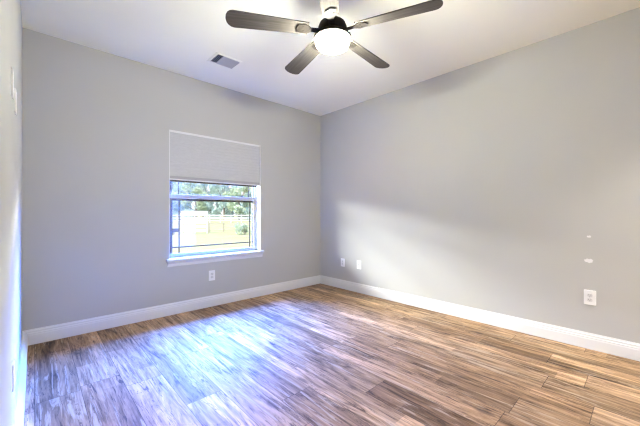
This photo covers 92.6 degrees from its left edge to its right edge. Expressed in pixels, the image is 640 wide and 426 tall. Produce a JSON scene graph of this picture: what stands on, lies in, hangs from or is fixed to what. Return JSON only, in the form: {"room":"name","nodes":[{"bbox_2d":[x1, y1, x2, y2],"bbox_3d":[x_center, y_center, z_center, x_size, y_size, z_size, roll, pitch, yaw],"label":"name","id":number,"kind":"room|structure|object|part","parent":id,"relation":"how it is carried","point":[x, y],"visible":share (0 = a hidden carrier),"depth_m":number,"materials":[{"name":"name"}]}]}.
{"room":"empty bedroom","nodes":[
{"label":"empty bedroom","id":0,"kind":"room"},
{"bbox_2d":[0,0,21,425],"bbox_3d":[-1.109,-0.230,0.960,0.160,2.740,4.737,0,0,-43],"label":"wall","id":1,"kind":"structure","parent":0,"point":[10,10],"depth_m":1.33,"materials":[{"name":"grey paint"}]},
{"bbox_2d":[11,67,13,98],"bbox_3d":[-1.394,-0.590,1.387,0.007,0.124,0.079,0,0,-43],"label":"blank plate","id":2,"kind":"object","parent":1,"relation":"attached to","point":[12,71],"visible":0.91,"depth_m":1.36,"materials":[{"name":"white plastic"}]},
{"bbox_2d":[12,359,13,391],"bbox_3d":[-1.438,0.758,1.435,0.007,0.124,0.079,0,0,-43],"label":"blank plate","id":3,"kind":"object","parent":1,"relation":"attached to","point":[13,359],"visible":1,"depth_m":1.41,"materials":[{"name":"white plastic"}]},
{"bbox_2d":[14,88,16,114],"bbox_3d":[-1.612,-0.590,1.621,0.007,0.124,0.079,0,0,-43],"label":"blank plate","id":4,"kind":"object","parent":1,"relation":"attached to","point":[15,91],"visible":1,"depth_m":1.59,"materials":[{"name":"white plastic"}]},
{"bbox_2d":[13,331,27,425],"bbox_3d":[-1.033,1.074,1.020,0.034,0.132,4.400,0,0,-43],"label":"baseboard","id":5,"kind":"structure","parent":1,"relation":"attached to","point":[18,418],"depth_m":1.83,"materials":[{"name":"white paint"}]},
{"bbox_2d":[22,27,319,330],"bbox_3d":[-1.329,-0.230,3.884,3.507,2.740,0.160,0,0,-43],"label":"wall","id":6,"kind":"structure","parent":0,"point":[96,124],"depth_m":3.13,"materials":[{"name":"grey paint"}]},
{"bbox_2d":[24,275,320,345],"bbox_3d":[-1.269,1.074,3.819,3.507,0.132,0.017,0,0,-43],"label":"baseboard","id":7,"kind":"structure","parent":6,"relation":"attached to","point":[59,331],"depth_m":3.30,"materials":[{"name":"white paint"}]},
{"bbox_2d":[209,270,214,280],"bbox_3d":[-1.330,0.762,3.768,0.079,0.124,0.010,0,0,-43],"label":"electrical outlet","id":8,"kind":"object","parent":6,"relation":"attached to","point":[212,272],"visible":1,"depth_m":3.77,"materials":[{"name":"white plastic"}]},
{"bbox_2d":[166,129,263,266],"bbox_3d":[-1.303,-0.173,3.890,1.260,1.544,0.210,0,0,-43],"label":"window","id":9,"kind":"structure","parent":6,"relation":"in","point":[187,258],"depth_m":3.90,"materials":[{"name":"white paint"}]},
{"bbox_3d":[-1.364,0.146,3.955,1.117,0.708,0.016,0,0,-43],"label":"screen frame","id":10,"kind":"part","parent":9,"relation":"part of","materials":[{"name":"brown metal"}]},
{"bbox_2d":[170,199,252,252],"bbox_3d":[-1.347,0.145,3.933,1.105,0.646,0.004,0,0,-43],"label":"grille","id":11,"kind":"object","parent":9,"relation":"attached to","point":[249,201],"depth_m":3.91,"materials":[{"name":"brown metal"}]},
{"bbox_3d":[-1.340,0.141,3.930,1.166,0.738,0.028,0,0,-43],"label":"sash","id":12,"kind":"part","parent":9,"relation":"part of","materials":[{"name":"grey plastic"}]},
{"bbox_3d":[-1.351,-0.203,3.942,1.190,1.485,0.065,0,0,-43],"label":"frame","id":13,"kind":"part","parent":9,"relation":"part of","materials":[{"name":"grey plastic"}]},
{"bbox_2d":[170,130,259,186],"bbox_3d":[-1.279,-0.652,3.865,1.170,0.574,0.056,0,0,-43],"label":"cellular shade","id":14,"kind":"object","parent":9,"relation":"attached to","point":[199,159],"visible":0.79,"depth_m":3.79,"materials":[{"name":"white fabric"}]},
{"bbox_3d":[-1.277,-0.412,3.862,1.170,0.034,0.042,0,0,-43],"label":"rail","id":15,"kind":"part","parent":14,"relation":"part of","materials":[{"name":"grey"}]},
{"bbox_3d":[-1.280,0.525,3.866,1.260,0.024,0.143,0,0,-43],"label":"sill","id":16,"kind":"part","parent":9,"relation":"part of","materials":[{"name":"white paint"}]},
{"bbox_2d":[21,0,639,115],"bbox_3d":[0.231,-1.670,2.210,3.827,0.140,4.737,0,0,-43],"label":"ceiling","id":17,"kind":"structure","parent":0,"point":[176,36],"depth_m":2.76,"materials":[{"name":"white paint"}]},
{"bbox_2d":[207,52,241,69],"bbox_3d":[-0.997,-1.593,3.211,0.285,0.013,0.235,0,0,-43],"label":"ceiling vent","id":18,"kind":"object","parent":17,"relation":"in","point":[220,59],"visible":1,"depth_m":3.20,"materials":[{"name":"white metal"}]},
{"bbox_2d":[225,0,442,74],"bbox_3d":[0.106,-1.366,2.142,1.319,0.468,1.345,0,0,-43],"label":"ceiling fan","id":19,"kind":"object","parent":17,"relation":"hanging from","point":[332,36],"visible":1,"depth_m":2.01,"materials":[{"name":"grey wood"}]},
{"bbox_3d":[-0.342,-1.250,2.009,0.535,0.007,0.136,0,-11,-12],"label":"blade","id":20,"kind":"part","parent":19,"relation":"part of","materials":[{"name":"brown wood"}]},
{"bbox_3d":[-0.133,-1.250,2.479,0.136,0.007,0.535,13,-6,-29],"label":"blade","id":21,"kind":"part","parent":19,"relation":"part of","materials":[{"name":"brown wood"}]},
{"bbox_3d":[0.040,-1.250,1.665,0.136,0.007,0.535,-11,-1,6],"label":"blade","id":22,"kind":"part","parent":19,"relation":"part of","materials":[{"name":"brown wood"}]},
{"bbox_3d":[0.086,-1.177,2.100,0.233,0.049,0.233,0,0,-43],"label":"lamp shade","id":23,"kind":"part","parent":19,"relation":"part of","materials":[{"name":"white glass"}]},
{"bbox_3d":[0.379,-1.250,2.425,0.136,0.007,0.535,15,10,41],"label":"blade","id":24,"kind":"part","parent":19,"relation":"part of","materials":[{"name":"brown wood"}]},
{"bbox_3d":[0.485,-1.250,1.922,0.535,0.007,0.136,0,11,24],"label":"blade","id":25,"kind":"part","parent":19,"relation":"part of","materials":[{"name":"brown wood"}]},
{"bbox_2d":[24,283,639,425],"bbox_3d":[0.231,1.200,2.210,3.827,0.120,4.737,0,0,-43],"label":"floor","id":26,"kind":"structure","parent":0,"point":[320,354],"depth_m":2.18,"materials":[{"name":"brown wood"}]},
{"bbox_2d":[320,7,639,343],"bbox_3d":[1.572,-0.230,3.461,0.160,2.740,4.737,0,0,-43],"label":"wall","id":27,"kind":"structure","parent":0,"point":[483,185],"depth_m":3.05,"materials":[{"name":"grey paint"}]},
{"bbox_2d":[341,258,344,266],"bbox_3d":[0.344,0.744,4.653,0.010,0.124,0.079,0,0,-43],"label":"electrical outlet","id":28,"kind":"object","parent":27,"relation":"attached to","point":[342,259],"visible":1,"depth_m":4.65,"materials":[{"name":"white plastic"}]},
{"bbox_2d":[357,260,360,268],"bbox_3d":[0.558,0.740,4.417,0.018,0.124,0.079,0,0,-43],"label":"plate","id":29,"kind":"object","parent":27,"relation":"attached to","point":[358,261],"visible":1,"depth_m":4.42,"materials":[{"name":"white plastic"}]},
{"bbox_2d":[320,275,639,360],"bbox_3d":[1.513,1.074,3.394,0.017,0.132,4.400,0,0,-43],"label":"baseboard","id":30,"kind":"structure","parent":27,"relation":"attached to","point":[613,346],"depth_m":3.02,"materials":[{"name":"white paint"}]},
{"bbox_2d":[584,289,595,305],"bbox_3d":[2.277,0.708,2.581,0.010,0.124,0.079,0,0,-43],"label":"electrical outlet","id":31,"kind":"object","parent":27,"relation":"attached to","point":[589,295],"visible":1,"depth_m":2.58,"materials":[{"name":"white plastic"}]},
{"label":"outside","id":32,"kind":"structure","parent":0,"visible":0},
{"bbox_2d":[172,216,250,253],"bbox_3d":[-47.811,1.540,87.928,230.000,0.300,186.173,0,0,-43],"label":"ground","id":33,"kind":"structure","parent":32,"point":[216,235],"depth_m":17.80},
{"bbox_2d":[172,228,177,234],"bbox_3d":[-9.575,1.180,20.000,0.520,0.420,0.320,0,0,-43],"label":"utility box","id":34,"kind":"object","parent":33,"relation":"on","point":[174,230],"visible":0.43,"depth_m":19.95,"materials":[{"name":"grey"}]},
{"bbox_2d":[172,201,183,221],"bbox_3d":[-24.744,-3.015,50.197,4.444,9.000,5.909,0,0,2],"label":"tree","id":35,"kind":"object","parent":33,"relation":"on","point":[174,206],"visible":0.11,"depth_m":51.28,"materials":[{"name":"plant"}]},
{"bbox_2d":[172,182,195,219],"bbox_3d":[-30.013,-3.565,65.899,6.048,10.100,5.456,0,0,21],"label":"tree","id":36,"kind":"object","parent":33,"relation":"on","point":[175,191],"visible":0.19,"depth_m":65.04,"materials":[{"name":"green plant"}]},
{"bbox_2d":[181,211,207,233],"bbox_3d":[-8.634,0.603,21.081,1.695,1.575,0.120,0,0,-22],"label":"gate","id":37,"kind":"object","parent":33,"relation":"on","point":[194,213],"visible":0.98,"depth_m":21.02,"materials":[{"name":"white paint"}]},
{"bbox_3d":[-8.619,-0.110,21.044,1.695,0.150,0.040,0,0,-22],"label":"rail","id":38,"kind":"part","parent":37,"relation":"part of","materials":[{"name":"white paint"}]},
{"bbox_3d":[-8.619,0.050,21.044,1.695,0.150,0.040,0,0,-22],"label":"rail","id":39,"kind":"part","parent":37,"relation":"part of","materials":[{"name":"white paint"}]},
{"bbox_3d":[-8.619,0.330,21.044,1.695,0.150,0.040,0,0,-22],"label":"rail","id":40,"kind":"part","parent":37,"relation":"part of","materials":[{"name":"white paint"}]},
{"bbox_3d":[-8.619,0.610,21.044,1.695,0.150,0.040,0,0,-22],"label":"rail","id":41,"kind":"part","parent":37,"relation":"part of","materials":[{"name":"white paint"}]},
{"bbox_3d":[-8.619,0.890,21.044,1.695,0.150,0.040,0,0,-22],"label":"rail","id":42,"kind":"part","parent":37,"relation":"part of","materials":[{"name":"white paint"}]},
{"bbox_3d":[-8.619,1.170,21.044,1.695,0.150,0.040,0,0,-22],"label":"rail","id":43,"kind":"part","parent":37,"relation":"part of","materials":[{"name":"white paint"}]},
{"bbox_2d":[180,182,208,219],"bbox_3d":[-23.787,-2.537,57.887,5.756,8.054,4.946,0,0,-12],"label":"tree","id":44,"kind":"object","parent":33,"relation":"on","point":[188,187],"visible":0.59,"depth_m":57.50,"materials":[{"name":"green plant"}]},
{"bbox_2d":[191,183,214,216],"bbox_3d":[-35.215,-4.869,92.194,7.805,12.758,8.673,0,0,7],"label":"tree","id":45,"kind":"object","parent":33,"relation":"on","point":[203,187],"visible":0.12,"depth_m":91.63,"materials":[{"name":"green plant"}]},
{"bbox_2d":[197,183,219,216],"bbox_3d":[-27.381,-3.943,75.614,5.380,10.895,7.153,0,0,-42],"label":"tree","id":46,"kind":"object","parent":33,"relation":"on","point":[209,204],"visible":0.28,"depth_m":74.99,"materials":[{"name":"green plant"}]},
{"bbox_2d":[172,215,250,222],"bbox_3d":[-16.121,0.765,46.980,14.324,1.250,0.174,0,0,-8],"label":"fence","id":47,"kind":"object","parent":33,"relation":"on","point":[209,217],"visible":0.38,"depth_m":47.00,"materials":[{"name":"white paint"}]},
{"bbox_3d":[-16.112,0.290,46.916,14.294,0.180,0.040,0,0,-8],"label":"rail","id":48,"kind":"part","parent":47,"relation":"part of","materials":[{"name":"white paint"}]},
{"bbox_3d":[-16.112,0.670,46.916,14.294,0.180,0.040,0,0,-8],"label":"rail","id":49,"kind":"part","parent":47,"relation":"part of","materials":[{"name":"white paint"}]},
{"bbox_3d":[-16.112,1.040,46.916,14.294,0.180,0.040,0,0,-8],"label":"rail","id":50,"kind":"part","parent":47,"relation":"part of","materials":[{"name":"white paint"}]},
{"bbox_2d":[208,184,228,216],"bbox_3d":[-34.926,-5.102,103.266,7.975,13.264,8.400,0,0,22],"label":"tree","id":51,"kind":"object","parent":33,"relation":"on","point":[216,205],"visible":0.08,"depth_m":102.11,"materials":[{"name":"green plant"}]},
{"bbox_2d":[210,184,233,219],"bbox_3d":[-20.744,-3.565,66.110,6.034,10.100,5.493,0,0,-21],"label":"tree","id":52,"kind":"object","parent":33,"relation":"on","point":[217,188],"visible":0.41,"depth_m":65.64,"materials":[{"name":"green plant"}]},
{"bbox_2d":[208,222,250,232],"bbox_3d":[-6.150,1.005,22.981,4.237,0.770,0.131,0,0,-14],"label":"rail fence","id":53,"kind":"object","parent":33,"relation":"on","point":[209,223],"visible":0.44,"depth_m":22.68,"materials":[{"name":"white wood"}]},
{"bbox_3d":[-6.139,0.730,22.937,4.237,0.060,0.040,0,0,-14],"label":"rail","id":54,"kind":"part","parent":53,"relation":"part of","materials":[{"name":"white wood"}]},
{"bbox_2d":[219,186,242,216],"bbox_3d":[-26.223,-4.869,91.814,7.805,12.758,8.673,0,0,38],"label":"tree","id":55,"kind":"object","parent":33,"relation":"on","point":[239,187],"visible":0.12,"depth_m":90.96,"materials":[{"name":"green plant"}]},
{"bbox_2d":[222,186,251,219],"bbox_3d":[-14.960,-2.537,57.277,4.946,8.054,5.756,0,0,35],"label":"tree","id":56,"kind":"object","parent":33,"relation":"on","point":[236,207],"visible":0.62,"depth_m":56.38,"materials":[{"name":"green plant"}]},
{"bbox_2d":[233,222,250,234],"bbox_3d":[-5.037,0.984,20.277,1.384,0.839,0.850,0,0,-21],"label":"shrub","id":57,"kind":"object","parent":33,"relation":"on","point":[244,227],"visible":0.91,"depth_m":20.16,"materials":[{"name":"green plant"}]},
{"bbox_2d":[243,190,251,218],"bbox_3d":[-16.398,-3.943,75.323,7.153,10.895,5.380,0,0,5],"label":"tree","id":58,"kind":"object","parent":33,"relation":"on","point":[250,192],"visible":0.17,"depth_m":73.99,"materials":[{"name":"green plant"}]}
]}

